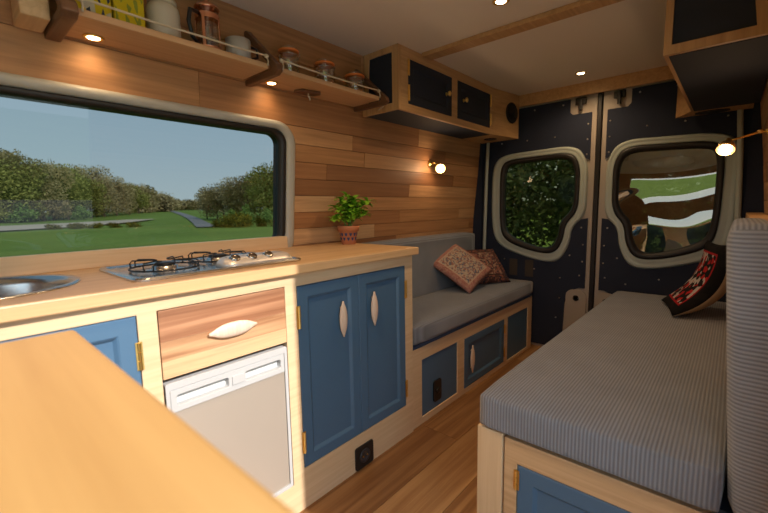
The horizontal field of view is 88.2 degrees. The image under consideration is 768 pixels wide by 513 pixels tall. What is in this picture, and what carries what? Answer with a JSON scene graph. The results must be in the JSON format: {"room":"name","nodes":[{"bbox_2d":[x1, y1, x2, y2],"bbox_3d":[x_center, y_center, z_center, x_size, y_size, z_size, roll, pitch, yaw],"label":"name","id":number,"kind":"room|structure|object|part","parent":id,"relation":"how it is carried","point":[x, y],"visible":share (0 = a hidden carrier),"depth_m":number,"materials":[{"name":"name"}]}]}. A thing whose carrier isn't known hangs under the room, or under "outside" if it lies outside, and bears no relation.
{"room":"vehicle interior","nodes":[
{"label":"vehicle interior","id":0,"kind":"room"},
{"bbox_2d":[0,0,479,246],"bbox_3d":[-0.577,-0.077,1.786,0.142,1.960,4.210,5,9,41],"label":"wall","id":1,"kind":"structure","parent":0,"point":[337,148],"depth_m":1.96,"materials":[{"name":"brown wood"}]},
{"bbox_2d":[10,0,50,32],"bbox_3d":[-0.968,-0.699,1.081,0.120,0.120,0.063,5,9,41],"label":"wood block","id":2,"kind":"object","parent":1,"relation":"attached to","point":[33,15],"visible":1,"depth_m":1.06,"materials":[{"name":"brown wood"}]},
{"bbox_2d":[0,236,287,275],"bbox_3d":[-1.035,0.018,1.262,0.040,0.056,1.705,5,9,41],"label":"trim","id":3,"kind":"structure","parent":1,"relation":"attached to","point":[64,261],"depth_m":1.37,"materials":[{"name":"brown wood"}]},
{"bbox_2d":[0,72,294,256],"bbox_3d":[-0.976,-0.227,1.313,0.118,0.626,1.610,5,9,41],"label":"window","id":4,"kind":"structure","parent":1,"relation":"in","point":[82,168],"depth_m":1.39,"materials":[{"name":"clear glass"}]},
{"bbox_2d":[44,0,282,86],"bbox_3d":[-0.692,-0.769,1.321,0.233,0.210,0.666,5,9,41],"label":"wall shelf","id":5,"kind":"object","parent":1,"relation":"attached to","point":[69,20],"visible":1,"depth_m":1.27,"materials":[{"name":"brown wood"}]},
{"bbox_2d":[75,0,111,16],"bbox_3d":[-0.860,-0.768,1.145,0.100,0.170,0.090,5,9,41],"label":"box","id":6,"kind":"object","parent":5,"relation":"on","point":[89,6],"visible":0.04,"depth_m":1.13,"materials":[{"name":"yellow cardboard"}]},
{"bbox_2d":[82,33,104,41],"bbox_3d":[-0.886,-0.666,1.209,0.057,0.004,0.057,5,9,41],"label":"recessed light","id":7,"kind":"object","parent":5,"relation":"attached to","point":[91,37],"visible":1,"depth_m":1.20,"materials":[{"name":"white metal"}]},
{"bbox_2d":[111,0,145,27],"bbox_3d":[-0.799,-0.772,1.214,0.100,0.160,0.082,5,9,41],"label":"box","id":8,"kind":"object","parent":5,"relation":"on","point":[136,7],"visible":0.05,"depth_m":1.19,"materials":[{"name":"yellow cardboard"}]},
{"bbox_2d":[145,0,180,37],"bbox_3d":[-0.724,-0.772,1.300,0.100,0.136,0.100,5,9,41],"label":"storage jar","id":9,"kind":"object","parent":5,"relation":"on","point":[166,12],"visible":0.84,"depth_m":1.26,"materials":[{"name":"beige ceramic"}]},
{"bbox_3d":[-0.725,-0.829,1.293,0.086,0.022,0.086,5,9,41],"label":"lid","id":10,"kind":"part","parent":9,"relation":"part of","materials":[{"name":"beige ceramic"}]},
{"bbox_3d":[-0.630,-0.711,1.279,0.016,0.042,0.587,5,9,41],"label":"cord rail","id":11,"kind":"part","parent":5,"relation":"part of","materials":[{"name":"beige"}]},
{"bbox_2d":[186,0,221,49],"bbox_3d":[-0.636,-0.815,1.380,0.084,0.198,0.127,5,9,41],"label":"press","id":12,"kind":"object","parent":5,"relation":"on","point":[206,13],"visible":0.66,"depth_m":1.37,"materials":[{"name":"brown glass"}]},
{"bbox_3d":[-0.645,-0.783,1.341,0.015,0.118,0.051,1,7,18],"label":"handle","id":13,"kind":"part","parent":12,"relation":"part of","materials":[{"name":"black plastic"}]},
{"bbox_3d":[-0.623,-0.889,1.387,0.084,0.052,0.084,5,9,41],"label":"lid","id":14,"kind":"part","parent":12,"relation":"part of","materials":[{"name":"orange metal"}]},
{"bbox_3d":[-0.621,-0.782,1.401,0.081,0.128,0.081,5,9,41],"label":"copper frame","id":15,"kind":"part","parent":12,"relation":"part of","materials":[{"name":"brown metal"}]},
{"bbox_2d":[225,36,258,59],"bbox_3d":[-0.543,-0.770,1.496,0.090,0.078,0.108,1,7,19],"label":"mug","id":16,"kind":"object","parent":5,"relation":"on","point":[239,41],"visible":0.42,"depth_m":1.45,"materials":[{"name":"beige ceramic"}]},
{"bbox_3d":[-0.499,-0.776,1.522,0.034,0.056,0.010,-6,9,-37],"label":"handle","id":17,"kind":"part","parent":16,"relation":"part of","materials":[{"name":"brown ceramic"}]},
{"bbox_2d":[260,59,388,111],"bbox_3d":[-0.254,-0.828,1.815,0.233,0.229,0.637,5,9,41],"label":"wall shelf","id":18,"kind":"object","parent":1,"relation":"attached to","point":[292,81],"visible":0.94,"depth_m":1.80,"materials":[{"name":"brown wood"}]},
{"bbox_2d":[264,81,277,85],"bbox_3d":[-0.475,-0.731,1.672,0.057,0.004,0.057,5,9,41],"label":"recessed light","id":19,"kind":"object","parent":18,"relation":"attached to","point":[272,83],"visible":1,"depth_m":1.67,"materials":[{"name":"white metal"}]},
{"bbox_2d":[277,47,299,72],"bbox_3d":[-0.398,-0.813,1.660,0.092,0.119,0.092,-2,7,-8],"label":"jar","id":20,"kind":"object","parent":18,"relation":"on","point":[284,51],"visible":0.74,"depth_m":1.64,"materials":[{"name":"clear glass"}]},
{"bbox_2d":[314,60,334,82],"bbox_3d":[-0.269,-0.832,1.805,0.098,0.116,0.098,-2,7,-7],"label":"jar","id":21,"kind":"object","parent":18,"relation":"on","point":[322,64],"visible":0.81,"depth_m":1.77,"materials":[{"name":"clear glass"}]},
{"bbox_3d":[-0.211,-0.776,1.750,0.016,0.042,0.580,5,9,41],"label":"cord rail","id":22,"kind":"part","parent":18,"relation":"part of","materials":[{"name":"beige"}]},
{"bbox_2d":[344,73,364,91],"bbox_3d":[-0.144,-0.847,1.947,0.104,0.106,0.104,-2,7,-5],"label":"jar","id":23,"kind":"object","parent":18,"relation":"on","point":[350,76],"visible":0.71,"depth_m":1.92,"materials":[{"name":"clear glass"}]},
{"bbox_2d":[428,160,444,172],"bbox_3d":[0.363,-0.607,2.671,0.117,0.094,0.074,3,8,32],"label":"wall lamp","id":24,"kind":"object","parent":1,"relation":"attached to","point":[440,168],"visible":1,"depth_m":2.66,"materials":[{"name":"white glass"}]},
{"bbox_3d":[0.380,-0.590,2.651,0.064,0.064,0.060,5,9,41],"label":"lamp shade","id":25,"kind":"part","parent":24,"relation":"part of","materials":[{"name":"white glass"}]},
{"bbox_2d":[363,43,518,143],"bbox_3d":[0.442,-0.970,2.534,0.306,0.315,1.349,5,9,41],"label":"upper cabinet","id":26,"kind":"object","parent":1,"relation":"attached to","point":[422,93],"visible":0.98,"depth_m":2.27,"materials":[{"name":"brown wood"}]},
{"bbox_3d":[-0.017,-0.909,2.060,0.187,0.256,0.008,5,9,41],"label":"panel","id":27,"kind":"part","parent":26,"relation":"part of","materials":[{"name":"blue paint"}]},
{"bbox_3d":[-0.018,-0.905,2.057,0.252,0.310,0.019,5,9,41],"label":"frame","id":28,"kind":"part","parent":26,"relation":"part of","materials":[{"name":"brown wood"}]},
{"bbox_3d":[0.322,-0.813,2.467,0.226,0.013,1.016,5,9,41],"label":"panel","id":29,"kind":"part","parent":26,"relation":"part of","materials":[{"name":"blue paint"}]},
{"bbox_3d":[0.257,-0.920,2.188,0.018,0.218,0.416,5,9,41],"label":"cabinet door","id":30,"kind":"part","parent":26,"relation":"part of","materials":[{"name":"black paint"}]},
{"bbox_3d":[0.413,-0.951,2.367,0.020,0.310,1.018,5,9,41],"label":"frame","id":31,"kind":"part","parent":26,"relation":"part of","materials":[{"name":"brown wood"}]},
{"bbox_3d":[0.577,-0.970,2.549,0.018,0.218,0.422,5,9,41],"label":"cabinet door","id":32,"kind":"part","parent":26,"relation":"part of","materials":[{"name":"black paint"}]},
{"bbox_2d":[337,225,358,244],"bbox_3d":[-0.181,-0.111,2.026,0.112,0.094,0.112,5,9,41],"label":"pot","id":33,"kind":"object","parent":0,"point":[348,233],"depth_m":1.99,"materials":[{"name":"orange ceramic"}]},
{"bbox_2d":[221,0,667,95],"bbox_3d":[0.052,-0.967,1.070,1.940,0.050,4.260,5,9,41],"label":"ceiling","id":34,"kind":"structure","parent":0,"point":[626,36],"depth_m":1.85,"materials":[{"name":"paint"}]},
{"bbox_2d":[492,0,509,5],"bbox_3d":[0.463,-1.008,1.567,0.066,0.004,0.066,5,9,41],"label":"recessed light","id":35,"kind":"object","parent":34,"relation":"in","point":[495,2],"visible":1,"depth_m":1.57,"materials":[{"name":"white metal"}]},
{"bbox_2d":[422,0,623,60],"bbox_3d":[0.632,-1.025,1.749,1.090,0.022,0.077,5,9,41],"label":"trim","id":36,"kind":"structure","parent":34,"relation":"attached to","point":[582,6],"depth_m":1.75,"materials":[{"name":"brown wood"}]},
{"bbox_2d":[575,71,586,74],"bbox_3d":[1.214,-1.129,2.443,0.066,0.004,0.066,5,9,41],"label":"recessed light","id":37,"kind":"object","parent":34,"relation":"in","point":[580,72],"visible":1,"depth_m":2.44,"materials":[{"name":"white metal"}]},
{"bbox_2d":[300,344,716,512],"bbox_3d":[0.085,0.958,1.307,1.940,0.060,4.260,5,9,41],"label":"floor","id":38,"kind":"structure","parent":0,"point":[432,469],"depth_m":1.62,"materials":[{"name":"brown wood"}]},
{"bbox_2d":[0,255,412,512],"bbox_3d":[-0.720,0.510,1.275,0.536,0.865,2.040,5,9,41],"label":"base cabinet","id":39,"kind":"object","parent":38,"relation":"on","point":[346,332],"visible":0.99,"depth_m":1.42,"materials":[{"name":"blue wood"}]},
{"bbox_3d":[-0.745,0.500,0.886,0.018,0.667,0.387,5,9,41],"label":"cabinet door","id":40,"kind":"part","parent":39,"relation":"part of","materials":[{"name":"blue paint"}]},
{"bbox_2d":[0,242,418,323],"bbox_3d":[-0.721,0.061,1.229,0.534,0.034,2.063,5,9,41],"label":"countertop","id":41,"kind":"structure","parent":39,"relation":"on","point":[95,289],"depth_m":1.08,"materials":[{"name":"brown wood"}]},
{"bbox_2d":[0,274,80,299],"bbox_3d":[-0.998,0.157,0.969,0.424,0.158,0.424,5,9,41],"label":"sink","id":42,"kind":"object","parent":41,"relation":"in","point":[17,285],"visible":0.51,"depth_m":1.14,"materials":[{"name":"silver metal"}]},
{"bbox_2d":[99,249,300,281],"bbox_3d":[-0.599,0.007,1.337,0.367,0.043,0.540,5,9,41],"label":"gas hob","id":43,"kind":"object","parent":41,"relation":"in","point":[153,270],"visible":1,"depth_m":1.25,"materials":[{"name":"silver metal"}]},
{"bbox_3d":[-0.679,0.032,1.229,0.116,0.014,0.116,5,9,41],"label":"burner","id":44,"kind":"part","parent":43,"relation":"part of","materials":[{"name":"silver metal"}]},
{"bbox_3d":[-0.597,0.006,1.426,0.124,0.014,0.124,5,9,41],"label":"burner","id":45,"kind":"part","parent":43,"relation":"part of","materials":[{"name":"silver metal"}]},
{"bbox_3d":[-0.476,0.008,1.264,0.036,0.032,0.038,5,9,41],"label":"knob","id":46,"kind":"part","parent":43,"relation":"part of","materials":[{"name":"silver metal"}]},
{"bbox_3d":[-0.436,0.002,1.309,0.036,0.032,0.038,5,9,41],"label":"knob","id":47,"kind":"part","parent":43,"relation":"part of","materials":[{"name":"silver metal"}]},
{"bbox_3d":[-0.435,0.005,1.349,0.105,0.030,0.270,5,9,41],"label":"control panel","id":48,"kind":"part","parent":43,"relation":"part of","materials":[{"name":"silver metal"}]},
{"bbox_3d":[-0.397,-0.004,1.353,0.036,0.032,0.038,5,9,41],"label":"knob","id":49,"kind":"part","parent":43,"relation":"part of","materials":[{"name":"silver metal"}]},
{"bbox_2d":[328,191,376,244],"bbox_3d":[-0.172,-0.197,2.021,0.172,0.266,0.297,5,9,41],"label":"potted plant","id":50,"kind":"object","parent":41,"relation":"on","point":[348,210],"visible":1,"depth_m":1.99,"materials":[{"name":"plant"}]},
{"bbox_3d":[-0.462,0.214,1.182,0.020,0.186,0.385,5,9,41],"label":"drawer","id":51,"kind":"part","parent":39,"relation":"part of","materials":[{"name":"brown wood"}]},
{"bbox_2d":[163,344,292,496],"bbox_3d":[-0.628,0.557,1.376,0.484,0.508,0.381,5,9,41],"label":"fridge","id":52,"kind":"object","parent":39,"relation":"in","point":[240,405],"visible":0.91,"depth_m":1.24,"materials":[{"name":"silver metal"}]},
{"bbox_3d":[-0.444,0.214,1.171,0.021,0.045,0.150,5,9,41],"label":"handle","id":53,"kind":"part","parent":39,"relation":"part of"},
{"bbox_3d":[-0.200,0.416,1.501,0.018,0.663,0.292,5,9,41],"label":"cabinet door","id":54,"kind":"part","parent":39,"relation":"part of","materials":[{"name":"blue paint"}]},
{"bbox_3d":[-0.154,0.237,1.504,0.023,0.138,0.036,5,9,41],"label":"handle","id":55,"kind":"part","parent":39,"relation":"part of","materials":[{"name":"beige wood"}]},
{"bbox_2d":[355,439,373,470],"bbox_3d":[-0.082,0.832,1.661,0.006,0.098,0.105,5,9,41],"label":"power socket","id":56,"kind":"object","parent":39,"relation":"attached to","point":[364,450],"depth_m":1.65,"materials":[{"name":"black plastic"}]},
{"bbox_3d":[-0.039,0.215,1.632,0.023,0.142,0.036,5,9,41],"label":"handle","id":57,"kind":"part","parent":39,"relation":"part of","materials":[{"name":"beige wood"}]},
{"bbox_3d":[-0.005,0.386,1.720,0.018,0.663,0.294,5,9,41],"label":"cabinet door","id":58,"kind":"part","parent":39,"relation":"part of","materials":[{"name":"blue paint"}]},
{"bbox_2d":[413,294,531,429],"bbox_3d":[0.449,0.549,2.622,0.526,0.418,1.498,5,9,41],"label":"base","id":59,"kind":"object","parent":38,"relation":"on","point":[446,366],"visible":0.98,"depth_m":2.28,"materials":[{"name":"brown wood"}]},
{"bbox_2d":[363,232,474,298],"bbox_3d":[0.243,0.103,2.637,0.139,0.470,1.279,5,9,41],"label":"cushion","id":60,"kind":"object","parent":59,"relation":"on","point":[426,279],"visible":0.34,"depth_m":2.59,"materials":[{"name":"grey fabric"}]},
{"bbox_2d":[433,378,441,401],"bbox_3d":[0.280,0.701,2.080,0.008,0.115,0.070,5,9,41],"label":"switch plate","id":61,"kind":"object","parent":59,"relation":"attached to","point":[437,382],"depth_m":2.07,"materials":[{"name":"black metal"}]},
{"bbox_3d":[0.292,0.640,2.104,0.012,0.298,0.337,5,9,41],"label":"panel","id":62,"kind":"part","parent":59,"relation":"part of","materials":[{"name":"blue paint"}]},
{"bbox_2d":[412,279,532,344],"bbox_3d":[0.495,0.290,2.550,0.392,0.110,1.495,5,9,41],"label":"seat cushion","id":63,"kind":"object","parent":59,"relation":"on","point":[434,314],"visible":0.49,"depth_m":2.33,"materials":[{"name":"grey fabric"}]},
{"bbox_2d":[433,244,492,293],"bbox_3d":[0.524,0.069,2.684,0.282,0.301,0.374,5,9,41],"label":"cushion","id":64,"kind":"object","parent":63,"relation":"on","point":[461,267],"visible":0.99,"depth_m":2.63,"materials":[{"name":"red fabric"}]},
{"bbox_2d":[466,249,510,283],"bbox_3d":[0.717,0.071,2.896,0.365,0.233,0.219,-4,8,-24],"label":"cushion","id":65,"kind":"object","parent":63,"relation":"on","point":[488,257],"visible":0.51,"depth_m":2.87,"materials":[{"name":"red fabric"}]},
{"bbox_3d":[0.520,0.601,2.324,0.021,0.165,0.042,5,9,41],"label":"handle","id":66,"kind":"part","parent":59,"relation":"part of","materials":[{"name":"beige wood"}]},
{"bbox_3d":[0.628,0.593,2.477,0.018,0.296,0.520,5,9,41],"label":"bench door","id":67,"kind":"part","parent":59,"relation":"part of","materials":[{"name":"blue paint"}]},
{"bbox_3d":[0.951,0.546,2.847,0.012,0.307,0.353,5,9,41],"label":"panel","id":68,"kind":"part","parent":59,"relation":"part of","materials":[{"name":"blue paint"}]},
{"bbox_2d":[477,423,733,512],"bbox_3d":[1.165,0.647,1.723,0.672,0.418,1.895,5,9,41],"label":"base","id":69,"kind":"object","parent":38,"relation":"on","point":[515,475],"visible":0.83,"depth_m":1.09,"materials":[{"name":"brown wood"}]},
{"bbox_3d":[0.329,0.725,1.225,0.082,0.415,0.022,5,9,41],"label":"corner post","id":70,"kind":"part","parent":69,"relation":"part of","materials":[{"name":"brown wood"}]},
{"bbox_3d":[0.575,0.760,1.012,0.480,0.284,0.018,5,9,41],"label":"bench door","id":71,"kind":"part","parent":69,"relation":"part of","materials":[{"name":"blue paint"}]},
{"bbox_2d":[480,291,726,511],"bbox_3d":[1.113,0.382,1.707,0.577,0.114,1.878,5,9,41],"label":"seat cushion","id":72,"kind":"object","parent":69,"relation":"on","point":[633,390],"visible":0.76,"depth_m":1.15,"materials":[{"name":"grey fabric"}]},
{"bbox_2d":[662,239,725,315],"bbox_3d":[1.564,0.098,1.979,0.236,0.346,0.360,3,8,28],"label":"cushion","id":73,"kind":"object","parent":72,"relation":"on","point":[706,286],"visible":0.89,"depth_m":1.87,"materials":[{"name":"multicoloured fabric"}]},
{"bbox_2d":[726,218,767,512],"bbox_3d":[0.884,0.224,0.951,0.126,0.620,0.469,5,9,41],"label":"cushion","id":74,"kind":"object","parent":69,"relation":"on","point":[747,239],"visible":1,"depth_m":0.79,"materials":[{"name":"grey fabric"}]},
{"bbox_3d":[-0.464,0.639,0.205,0.560,0.861,0.560,5,9,41],"label":"storage cabinet","id":75,"kind":"object","parent":38,"relation":"on","visible":0},
{"bbox_2d":[0,330,294,512],"bbox_3d":[-0.461,0.191,0.155,0.710,0.038,0.683,5,9,41],"label":"table","id":76,"kind":"object","parent":75,"relation":"on","point":[79,434],"visible":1,"depth_m":0.31,"materials":[{"name":"brown wood"}]},
{"bbox_2d":[473,102,765,249],"bbox_3d":[1.440,-0.214,2.732,1.940,1.990,0.110,5,9,41],"label":"wall","id":77,"kind":"structure","parent":0,"point":[754,200],"depth_m":2.15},
{"bbox_2d":[483,143,489,248],"bbox_3d":[0.825,-0.227,3.209,0.066,1.801,0.026,5,9,41],"label":"trim","id":78,"kind":"structure","parent":77,"relation":"attached to","point":[488,144],"depth_m":3.17,"materials":[{"name":"paint"}]},
{"bbox_2d":[486,93,597,345],"bbox_3d":[1.136,-0.222,3.005,0.804,1.830,0.076,5,9,41],"label":"door","id":79,"kind":"structure","parent":77,"relation":"in","point":[541,181],"depth_m":2.92,"materials":[{"name":"paint"}]},
{"bbox_3d":[1.380,0.459,2.866,0.137,0.445,0.012,5,9,41],"label":"lock plate","id":80,"kind":"part","parent":79,"relation":"part of","materials":[{"name":"beige paint"}]},
{"bbox_2d":[588,92,603,311],"bbox_3d":[1.453,-0.193,2.730,0.040,1.830,0.040,5,9,41],"label":"door frame","id":81,"kind":"structure","parent":77,"relation":"attached to","point":[600,95],"depth_m":2.69,"materials":[{"name":"beige rubber"}]},
{"bbox_2d":[519,65,674,106],"bbox_3d":[1.379,-1.114,2.608,1.610,0.080,0.020,5,9,41],"label":"trim","id":82,"kind":"structure","parent":77,"relation":"attached to","point":[663,73],"depth_m":2.58,"materials":[{"name":"brown wood"}]},
{"bbox_2d":[594,79,752,306],"bbox_3d":[1.753,-0.166,2.464,0.768,1.830,0.076,5,9,41],"label":"door","id":83,"kind":"structure","parent":77,"relation":"in","point":[665,190],"depth_m":2.46,"materials":[{"name":"paint"}]},
{"bbox_3d":[1.526,0.472,2.738,0.131,0.445,0.012,5,9,41],"label":"lock plate","id":84,"kind":"part","parent":83,"relation":"part of","materials":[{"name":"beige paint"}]},
{"bbox_2d":[734,109,743,219],"bbox_3d":[1.952,-0.124,2.216,0.088,1.801,0.028,5,9,41],"label":"trim","id":85,"kind":"structure","parent":77,"relation":"attached to","point":[740,113],"depth_m":2.16,"materials":[{"name":"paint"}]},
{"bbox_2d":[760,74,767,214],"bbox_3d":[0.720,0.040,0.650,0.177,1.960,4.210,5,9,41],"label":"wall","id":86,"kind":"structure","parent":0,"point":[764,100],"depth_m":1.91,"materials":[{"name":"brown wood"}]},
{"bbox_2d":[663,0,767,117],"bbox_3d":[1.431,-0.886,1.723,0.362,0.316,1.265,5,9,41],"label":"upper cabinet","id":87,"kind":"object","parent":86,"relation":"attached to","point":[715,51],"visible":1,"depth_m":1.32,"materials":[{"name":"brown wood"}]},
{"bbox_3d":[1.319,-0.888,1.731,0.020,0.310,1.089,5,9,41],"label":"frame","id":88,"kind":"part","parent":87,"relation":"part of","materials":[{"name":"brown wood"}]},
{"bbox_3d":[1.041,-0.824,1.245,0.214,0.261,0.008,5,9,41],"label":"panel","id":89,"kind":"part","parent":87,"relation":"part of","materials":[{"name":"black paint"}]},
{"bbox_3d":[1.050,-0.822,1.233,0.280,0.310,0.019,5,9,41],"label":"frame","id":90,"kind":"part","parent":87,"relation":"part of","materials":[{"name":"brown wood"}]},
{"bbox_3d":[1.423,-0.729,1.661,0.262,0.012,1.088,5,9,41],"label":"panel","id":91,"kind":"part","parent":87,"relation":"part of","materials":[{"name":"black paint"}]},
{"bbox_2d":[716,129,767,155],"bbox_3d":[1.478,-0.476,1.624,0.198,0.116,0.066,0,7,8],"label":"wall lamp","id":92,"kind":"object","parent":86,"relation":"attached to","point":[727,147],"visible":1,"depth_m":1.63,"materials":[{"name":"white glass"}]},
{"bbox_3d":[1.413,-0.449,1.638,0.064,0.061,0.063,5,9,41],"label":"lamp shade","id":93,"kind":"part","parent":92,"relation":"part of","materials":[{"name":"white glass"}]},
{"bbox_3d":[1.417,-0.453,1.639,0.032,0.032,0.031,5,9,41],"label":"bulb","id":94,"kind":"part","parent":92,"relation":"part of","materials":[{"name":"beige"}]},
{"bbox_3d":[1.493,-0.497,1.634,0.124,0.046,0.022,1,7,19],"label":"arm","id":95,"kind":"part","parent":92,"relation":"part of","materials":[{"name":"gold metal"}]},
{"bbox_2d":[745,212,767,220],"bbox_3d":[1.530,-0.146,1.613,0.067,0.037,1.410,5,9,41],"label":"trim","id":96,"kind":"structure","parent":86,"relation":"attached to","point":[761,215],"depth_m":1.68,"materials":[{"name":"brown wood"}]}
]}

